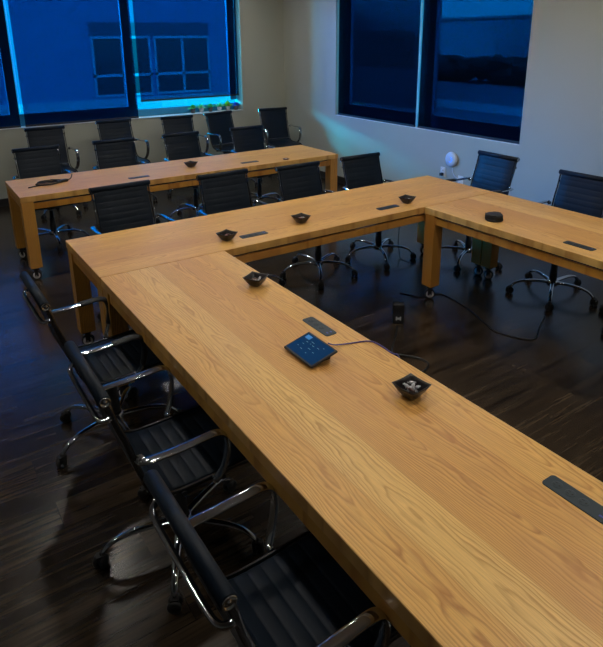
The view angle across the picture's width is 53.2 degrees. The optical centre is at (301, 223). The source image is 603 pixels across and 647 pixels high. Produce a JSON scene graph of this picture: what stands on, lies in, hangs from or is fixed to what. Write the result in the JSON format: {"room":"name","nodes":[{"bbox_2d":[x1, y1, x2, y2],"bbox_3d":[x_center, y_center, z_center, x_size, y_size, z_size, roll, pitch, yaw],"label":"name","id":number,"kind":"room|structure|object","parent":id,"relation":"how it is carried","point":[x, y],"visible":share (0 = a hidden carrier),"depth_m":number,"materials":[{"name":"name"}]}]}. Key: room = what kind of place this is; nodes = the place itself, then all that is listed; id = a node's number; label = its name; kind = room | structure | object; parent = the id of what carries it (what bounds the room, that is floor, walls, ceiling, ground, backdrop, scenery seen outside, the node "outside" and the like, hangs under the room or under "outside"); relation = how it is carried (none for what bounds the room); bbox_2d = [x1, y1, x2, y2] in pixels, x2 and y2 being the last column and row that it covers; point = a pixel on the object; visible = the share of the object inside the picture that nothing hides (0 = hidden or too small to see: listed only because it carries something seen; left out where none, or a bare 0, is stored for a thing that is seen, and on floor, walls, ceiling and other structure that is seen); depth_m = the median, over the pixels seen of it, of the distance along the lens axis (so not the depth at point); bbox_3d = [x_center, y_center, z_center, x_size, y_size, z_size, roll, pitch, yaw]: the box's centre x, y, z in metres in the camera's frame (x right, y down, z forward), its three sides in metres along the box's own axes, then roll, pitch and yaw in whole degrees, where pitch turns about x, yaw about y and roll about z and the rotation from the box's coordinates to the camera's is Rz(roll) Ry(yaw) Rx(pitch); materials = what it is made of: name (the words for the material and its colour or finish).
{"room":"conference room","nodes":[
{"label":"conference room","id":0,"kind":"room"},
{"bbox_2d":[0,0,284,198],"bbox_3d":[-3.730,-1.705,7.336,8.646,3.000,0.240,-12,21,-32],"label":"wall","id":1,"kind":"structure","parent":0,"point":[259,23],"depth_m":8.92,"materials":[{"name":"grey paint"}]},
{"bbox_2d":[0,0,24,129],"bbox_3d":[-4.154,-2.026,6.933,1.506,1.941,0.252,-12,21,-32],"label":"window","id":2,"kind":"structure","parent":1,"relation":"in","point":[22,126],"depth_m":7.44,"materials":[{"name":"blue metal"}]},
{"bbox_2d":[0,0,20,128],"bbox_3d":[-4.124,-2.005,6.867,1.448,1.923,0.060,-12,21,-32],"label":"roller shade","id":3,"kind":"object","parent":2,"relation":"attached to","point":[9,112],"visible":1,"depth_m":7.33,"materials":[{"name":"fabric"}]},
{"bbox_2d":[4,0,141,127],"bbox_3d":[-2.901,-2.285,7.732,1.510,1.941,0.252,-12,21,-32],"label":"window","id":4,"kind":"structure","parent":1,"relation":"in","point":[6,1],"depth_m":7.48,"materials":[{"name":"blue metal"}]},
{"bbox_2d":[8,0,138,126],"bbox_3d":[-2.872,-2.264,7.666,1.457,1.923,0.060,-12,21,-32],"label":"roller shade","id":5,"kind":"object","parent":4,"relation":"attached to","point":[75,60],"visible":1,"depth_m":7.69,"materials":[{"name":"fabric"}]},
{"bbox_2d":[0,183,165,206],"bbox_3d":[-3.648,-0.290,7.666,8.166,0.100,0.014,-12,21,-32],"label":"baseboard","id":6,"kind":"structure","parent":1,"relation":"attached to","point":[3,202],"depth_m":7.59,"materials":[{"name":"black"}]},
{"bbox_2d":[128,0,240,117],"bbox_3d":[-1.619,-2.550,8.551,1.579,1.941,0.252,-12,21,-32],"label":"window","id":7,"kind":"structure","parent":1,"relation":"in","point":[150,109],"depth_m":8.64,"materials":[{"name":"blue metal"}]},
{"bbox_2d":[132,0,238,101],"bbox_3d":[-1.592,-2.630,8.452,1.522,1.710,0.060,-12,21,-32],"label":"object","id":8,"kind":"structure","parent":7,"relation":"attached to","point":[187,49],"depth_m":8.47,"materials":[{"name":"fabric"}]},
{"bbox_2d":[188,104,195,112],"bbox_3d":[-1.597,-1.684,8.797,0.173,0.128,0.085,-12,21,-32],"label":"potted plant","id":9,"kind":"object","parent":7,"relation":"on","point":[192,108],"visible":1,"depth_m":8.79,"materials":[{"name":"green plant"}]},
{"bbox_2d":[197,104,205,112],"bbox_3d":[-1.476,-1.713,8.880,0.188,0.133,0.100,-12,21,-32],"label":"potted plant","id":10,"kind":"object","parent":7,"relation":"on","point":[201,109],"visible":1,"depth_m":8.86,"materials":[{"name":"green plant"}]},
{"bbox_2d":[206,103,214,111],"bbox_3d":[-1.347,-1.736,8.953,0.153,0.130,0.085,-12,21,-32],"label":"potted plant","id":11,"kind":"object","parent":7,"relation":"on","point":[210,106],"visible":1,"depth_m":8.94,"materials":[{"name":"green plant"}]},
{"bbox_2d":[215,102,222,110],"bbox_3d":[-1.242,-1.764,9.032,0.145,0.136,0.083,-9,19,-25],"label":"potted plant","id":12,"kind":"object","parent":7,"relation":"on","point":[219,106],"visible":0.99,"depth_m":9.02,"materials":[{"name":"green plant"}]},
{"bbox_2d":[223,100,231,109],"bbox_3d":[-1.122,-1.798,9.109,0.201,0.153,0.109,-8,19,-23],"label":"potted plant","id":13,"kind":"object","parent":7,"relation":"on","point":[227,105],"visible":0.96,"depth_m":9.08,"materials":[{"name":"green plant"}]},
{"bbox_2d":[232,102,238,109],"bbox_3d":[-0.995,-1.806,9.182,0.149,0.123,0.089,-12,21,-32],"label":"potted plant","id":14,"kind":"object","parent":7,"relation":"on","point":[236,104],"visible":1,"depth_m":9.16,"materials":[{"name":"blue plant"}]},
{"bbox_2d":[0,174,602,646],"bbox_3d":[-0.700,1.090,3.492,8.646,0.100,11.078,-12,21,-32],"label":"floor","id":15,"kind":"structure","parent":0,"point":[54,521],"depth_m":3.49,"materials":[{"name":"brown wood"}]},
{"bbox_2d":[11,145,90,251],"bbox_3d":[-2.571,-0.262,6.109,0.680,0.955,0.688,-13,21,-34],"label":"office chair","id":16,"kind":"object","parent":15,"relation":"on","point":[32,162],"visible":0.45,"depth_m":6.21,"materials":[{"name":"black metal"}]},
{"bbox_2d":[24,125,87,219],"bbox_3d":[-2.959,-0.630,7.225,0.685,1.000,0.674,-11,20,-30],"label":"office chair","id":17,"kind":"object","parent":15,"relation":"on","point":[51,135],"visible":0.48,"depth_m":7.31,"materials":[{"name":"black leather"}]},
{"bbox_2d":[19,271,181,467],"bbox_3d":[-0.979,0.684,3.075,0.697,0.925,0.670,-12,21,-33],"label":"office chair","id":18,"kind":"object","parent":15,"relation":"on","point":[113,358],"visible":0.78,"depth_m":3.06,"materials":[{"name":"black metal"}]},
{"bbox_2d":[95,118,156,200],"bbox_3d":[-2.260,-0.776,7.644,0.662,1.020,0.693,-13,21,-35],"label":"office chair","id":19,"kind":"object","parent":15,"relation":"on","point":[117,128],"visible":0.41,"depth_m":7.74,"materials":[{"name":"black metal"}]},
{"bbox_2d":[92,137,160,227],"bbox_3d":[-1.887,-0.408,6.558,0.680,0.955,0.713,-11,20,-30],"label":"office chair","id":20,"kind":"object","parent":15,"relation":"on","point":[113,153],"visible":0.3,"depth_m":6.65,"materials":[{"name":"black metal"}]},
{"bbox_2d":[88,179,175,318],"bbox_3d":[-1.157,0.237,4.416,0.664,0.985,0.685,-13,21,-34],"label":"office chair","id":21,"kind":"object","parent":15,"relation":"on","point":[122,206],"visible":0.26,"depth_m":4.49,"materials":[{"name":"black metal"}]},
{"bbox_2d":[64,341,264,613],"bbox_3d":[-0.527,0.887,2.411,0.684,0.925,0.681,-12,21,-32],"label":"office chair","id":22,"kind":"object","parent":15,"relation":"on","point":[187,448],"visible":0.86,"depth_m":2.36,"materials":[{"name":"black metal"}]},
{"bbox_2d":[5,145,337,279],"bbox_3d":[-1.172,-0.231,6.295,3.318,0.765,0.749,-12,21,-32],"label":"conference table","id":23,"kind":"object","parent":15,"relation":"on","point":[21,198],"visible":0.69,"depth_m":5.78,"materials":[{"name":"brown wood"}]},
{"bbox_2d":[28,174,71,187],"bbox_3d":[-2.280,-0.391,5.482,0.422,0.054,0.200,-12,21,-32],"label":"coiled cable","id":24,"kind":"object","parent":23,"relation":"on","point":[40,183],"visible":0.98,"depth_m":5.43,"materials":[{"name":"black plastic"}]},
{"bbox_2d":[184,161,197,166],"bbox_3d":[-1.128,-0.606,6.136,0.103,0.053,0.103,10,20,30],"label":"candy bowl","id":25,"kind":"object","parent":23,"relation":"on","point":[189,163],"visible":1,"depth_m":6.12,"materials":[{"name":"black plastic"}]},
{"bbox_2d":[160,115,208,196],"bbox_3d":[-1.544,-0.919,8.115,0.683,1.000,0.688,-10,20,-29],"label":"office chair","id":26,"kind":"object","parent":15,"relation":"on","point":[172,124],"visible":0.35,"depth_m":8.21,"materials":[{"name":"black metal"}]},
{"bbox_2d":[162,131,213,220],"bbox_3d":[-1.264,-0.540,6.968,0.674,0.955,0.687,-13,21,-34],"label":"office chair","id":27,"kind":"object","parent":15,"relation":"on","point":[184,145],"visible":0.45,"depth_m":7.05,"materials":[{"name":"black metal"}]},
{"bbox_2d":[204,110,257,185],"bbox_3d":[-0.988,-1.035,8.440,0.689,1.020,0.667,-16,23,-40],"label":"office chair","id":28,"kind":"object","parent":15,"relation":"on","point":[219,123],"visible":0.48,"depth_m":8.47,"materials":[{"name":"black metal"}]},
{"bbox_2d":[196,168,285,285],"bbox_3d":[-0.453,0.104,4.860,0.666,0.965,0.698,-9,19,-25],"label":"office chair","id":29,"kind":"object","parent":15,"relation":"on","point":[225,191],"visible":0.41,"depth_m":4.95,"materials":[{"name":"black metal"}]},
{"bbox_2d":[229,125,280,205],"bbox_3d":[-0.533,-0.696,7.450,0.686,0.955,0.672,-11,20,-30],"label":"office chair","id":30,"kind":"object","parent":15,"relation":"on","point":[246,138],"visible":0.4,"depth_m":7.52,"materials":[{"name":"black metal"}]},
{"bbox_2d":[143,469,401,646],"bbox_3d":[-0.007,1.106,1.694,0.697,0.925,0.670,-12,21,-32],"label":"office chair","id":31,"kind":"object","parent":15,"relation":"on","point":[296,594],"visible":0.88,"depth_m":1.70,"materials":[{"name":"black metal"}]},
{"bbox_2d":[66,175,492,388],"bbox_3d":[0.042,0.279,4.621,3.300,0.765,0.778,-12,21,-32],"label":"conference table","id":32,"kind":"object","parent":15,"relation":"on","point":[95,257],"visible":0.7,"depth_m":4.16,"materials":[{"name":"brown wood"}]},
{"bbox_2d":[216,229,236,240],"bbox_3d":[-0.486,0.080,3.916,0.103,0.053,0.103,12,21,34],"label":"candy bowl","id":33,"kind":"object","parent":32,"relation":"on","point":[221,234],"visible":1,"depth_m":3.91,"materials":[{"name":"black plastic"}]},
{"bbox_2d":[291,213,310,223],"bbox_3d":[-0.004,-0.035,4.272,0.103,0.053,0.103,-16,23,-41],"label":"candy bowl","id":34,"kind":"object","parent":32,"relation":"on","point":[295,217],"visible":1,"depth_m":4.26,"materials":[{"name":"black plastic"}]},
{"bbox_2d":[398,227,408,261],"bbox_3d":[0.956,0.001,5.589,0.034,0.713,0.175,-7,19,-21],"label":"hanging cord","id":35,"kind":"object","parent":32,"relation":"hanging from","point":[399,227],"visible":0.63,"depth_m":5.70,"materials":[{"name":"black plastic"}]},
{"bbox_2d":[399,194,415,203],"bbox_3d":[0.834,-0.190,4.749,0.103,0.053,0.103,14,22,39],"label":"candy bowl","id":36,"kind":"object","parent":32,"relation":"on","point":[404,198],"visible":1,"depth_m":4.74,"materials":[{"name":"black plastic"}]},
{"bbox_2d":[258,107,301,181],"bbox_3d":[-0.319,-1.173,8.883,0.681,1.010,0.682,-9,19,-24],"label":"office chair","id":37,"kind":"object","parent":15,"relation":"on","point":[274,121],"visible":0.67,"depth_m":8.98,"materials":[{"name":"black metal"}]},
{"bbox_2d":[275,161,357,288],"bbox_3d":[0.124,-0.014,5.257,0.688,0.945,0.672,-12,21,-33],"label":"office chair","id":38,"kind":"object","parent":15,"relation":"on","point":[301,180],"visible":0.54,"depth_m":5.32,"materials":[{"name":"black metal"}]},
{"bbox_2d":[100,251,602,646],"bbox_3d":[0.126,0.992,2.328,0.763,0.765,3.297,-12,21,-32],"label":"conference table","id":39,"kind":"object","parent":15,"relation":"on","point":[455,523],"visible":0.9,"depth_m":1.85,"materials":[{"name":"brown wood"}]},
{"bbox_2d":[242,271,268,286],"bbox_3d":[-0.243,0.301,3.200,0.103,0.053,0.103,8,19,25],"label":"candy bowl","id":40,"kind":"object","parent":39,"relation":"on","point":[248,278],"visible":0.98,"depth_m":3.19,"materials":[{"name":"black plastic"}]},
{"bbox_2d":[284,332,337,367],"bbox_3d":[0.036,0.522,2.487,0.132,0.049,0.205,-12,21,-32],"label":"tablet","id":41,"kind":"object","parent":39,"relation":"on","point":[311,350],"visible":1,"depth_m":2.47,"materials":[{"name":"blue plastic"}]},
{"bbox_2d":[328,340,399,357],"bbox_3d":[0.429,0.850,2.748,0.601,0.791,0.268,-14,22,-38],"label":"cable","id":42,"kind":"object","parent":39,"relation":"hanging from","point":[364,340],"visible":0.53,"depth_m":2.57,"materials":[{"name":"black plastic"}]},
{"bbox_2d":[392,373,431,400],"bbox_3d":[0.402,0.607,2.201,0.103,0.053,0.103,-13,21,-36],"label":"candy bowl","id":43,"kind":"object","parent":39,"relation":"on","point":[398,384],"visible":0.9,"depth_m":2.21,"materials":[{"name":"black ceramic"}]},
{"bbox_2d":[552,481,562,487],"bbox_3d":[0.749,0.764,1.762,0.031,0.001,0.031,-12,21,-32],"label":"socket","id":44,"kind":"object","parent":39,"relation":"attached to","point":[555,484],"depth_m":1.76,"materials":[{"name":"black"}]},
{"bbox_2d":[565,489,575,496],"bbox_3d":[0.773,0.774,1.729,0.031,0.001,0.031,-12,21,-32],"label":"socket","id":45,"kind":"object","parent":39,"relation":"attached to","point":[568,492],"depth_m":1.73,"materials":[{"name":"black"}]},
{"bbox_2d":[578,498,589,505],"bbox_3d":[0.796,0.784,1.696,0.031,0.001,0.031,-12,21,-32],"label":"socket","id":46,"kind":"object","parent":39,"relation":"attached to","point":[581,501],"depth_m":1.70,"materials":[{"name":"black"}]},
{"bbox_2d":[340,152,415,269],"bbox_3d":[0.705,-0.135,5.629,0.681,0.945,0.684,-11,20,-31],"label":"office chair","id":47,"kind":"object","parent":15,"relation":"on","point":[362,170],"visible":0.52,"depth_m":5.71,"materials":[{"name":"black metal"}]},
{"bbox_2d":[392,302,404,323],"bbox_3d":[0.714,0.655,4.431,0.084,0.150,0.061,1,17,6],"label":"power adapter","id":48,"kind":"object","parent":15,"relation":"on","point":[398,307],"visible":1,"depth_m":4.40,"materials":[{"name":"black plastic"}]},
{"bbox_2d":[391,325,428,371],"bbox_3d":[0.714,0.840,4.052,0.228,0.029,0.630,0,17,2],"label":"cord","id":49,"kind":"object","parent":15,"relation":"on","point":[426,361],"visible":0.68,"depth_m":3.97,"materials":[{"name":"black plastic"}]},
{"bbox_2d":[400,293,544,339],"bbox_3d":[1.246,0.672,4.603,1.118,0.009,0.461,10,20,30],"label":"cord","id":50,"kind":"object","parent":15,"relation":"on","point":[400,293],"visible":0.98,"depth_m":4.44,"materials":[{"name":"black plastic"}]},
{"bbox_2d":[441,150,519,271],"bbox_3d":[1.577,-0.127,5.521,0.670,0.980,0.678,-11,20,-30],"label":"office chair","id":51,"kind":"object","parent":15,"relation":"on","point":[494,172],"visible":0.41,"depth_m":5.55,"materials":[{"name":"black leather"}]},
{"bbox_2d":[422,192,602,298],"bbox_3d":[2.211,0.561,3.659,0.814,0.765,3.297,-12,21,-32],"label":"conference table","id":52,"kind":"object","parent":15,"relation":"on","point":[572,235],"visible":1,"depth_m":4.29,"materials":[{"name":"brown wood"}]},
{"bbox_2d":[485,211,502,221],"bbox_3d":[1.377,-0.050,4.294,0.127,0.046,0.127,-12,21,-32],"label":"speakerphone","id":53,"kind":"object","parent":52,"relation":"on","point":[493,216],"visible":1,"depth_m":4.25,"materials":[{"name":"black plastic"}]},
{"bbox_2d":[505,169,602,310],"bbox_3d":[2.053,0.114,4.769,0.666,0.960,0.681,-13,21,-34],"label":"office chair","id":54,"kind":"object","parent":15,"relation":"on","point":[578,192],"visible":0.41,"depth_m":4.83,"materials":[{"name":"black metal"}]},
{"bbox_2d":[599,304,602,334],"bbox_3d":[2.447,0.308,4.196,0.687,0.925,0.670,-12,21,-32],"label":"office chair","id":55,"kind":"object","parent":15,"relation":"on","point":[601,306],"visible":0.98,"depth_m":4.56,"materials":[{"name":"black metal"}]},
{"bbox_2d":[283,0,602,214],"bbox_3d":[2.779,-1.112,5.259,0.240,3.000,10.598,-12,21,-32],"label":"wall","id":56,"kind":"structure","parent":0,"point":[562,122],"depth_m":6.12,"materials":[{"name":"grey paint"}]},
{"bbox_2d":[320,170,344,184],"bbox_3d":[2.688,0.296,5.617,0.014,0.100,10.584,-12,21,-32],"label":"baseboard","id":57,"kind":"structure","parent":56,"relation":"attached to","point":[341,180],"depth_m":8.68,"materials":[{"name":"black"}]},
{"bbox_2d":[337,11,420,127],"bbox_3d":[1.007,-2.292,7.652,0.240,1.941,1.569,-12,21,-32],"label":"window","id":58,"kind":"structure","parent":56,"relation":"in","point":[420,11],"depth_m":7.42,"materials":[{"name":"blue metal"}]},
{"bbox_2d":[338,0,420,126],"bbox_3d":[0.945,-2.276,7.604,0.060,1.923,1.530,-12,21,-32],"label":"roller shade","id":59,"kind":"object","parent":58,"relation":"attached to","point":[379,39],"visible":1,"depth_m":7.59,"materials":[{"name":"fabric"}]},
{"bbox_2d":[440,167,445,176],"bbox_3d":[1.638,-0.602,6.977,0.009,0.116,0.074,-12,21,-32],"label":"wall outlet","id":60,"kind":"object","parent":56,"relation":"attached to","point":[443,169],"visible":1,"depth_m":6.97,"materials":[{"name":"white plastic"}]},
{"bbox_2d":[445,152,456,166],"bbox_3d":[1.693,-0.730,6.819,0.041,0.170,0.170,-12,21,-32],"label":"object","id":61,"kind":"object","parent":56,"relation":"attached to","point":[451,158],"visible":1,"depth_m":6.79,"materials":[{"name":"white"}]},
{"bbox_2d":[414,0,518,144],"bbox_3d":[1.861,-1.920,6.434,0.240,1.941,1.514,-12,21,-32],"label":"window","id":62,"kind":"structure","parent":56,"relation":"in","point":[422,1],"depth_m":6.99,"materials":[{"name":"blue metal"}]},
{"bbox_2d":[417,0,533,143],"bbox_3d":[1.806,-1.900,6.376,0.060,1.923,1.458,-12,21,-32],"label":"roller shade","id":63,"kind":"object","parent":62,"relation":"attached to","point":[474,56],"visible":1,"depth_m":6.38,"materials":[{"name":"fabric"}]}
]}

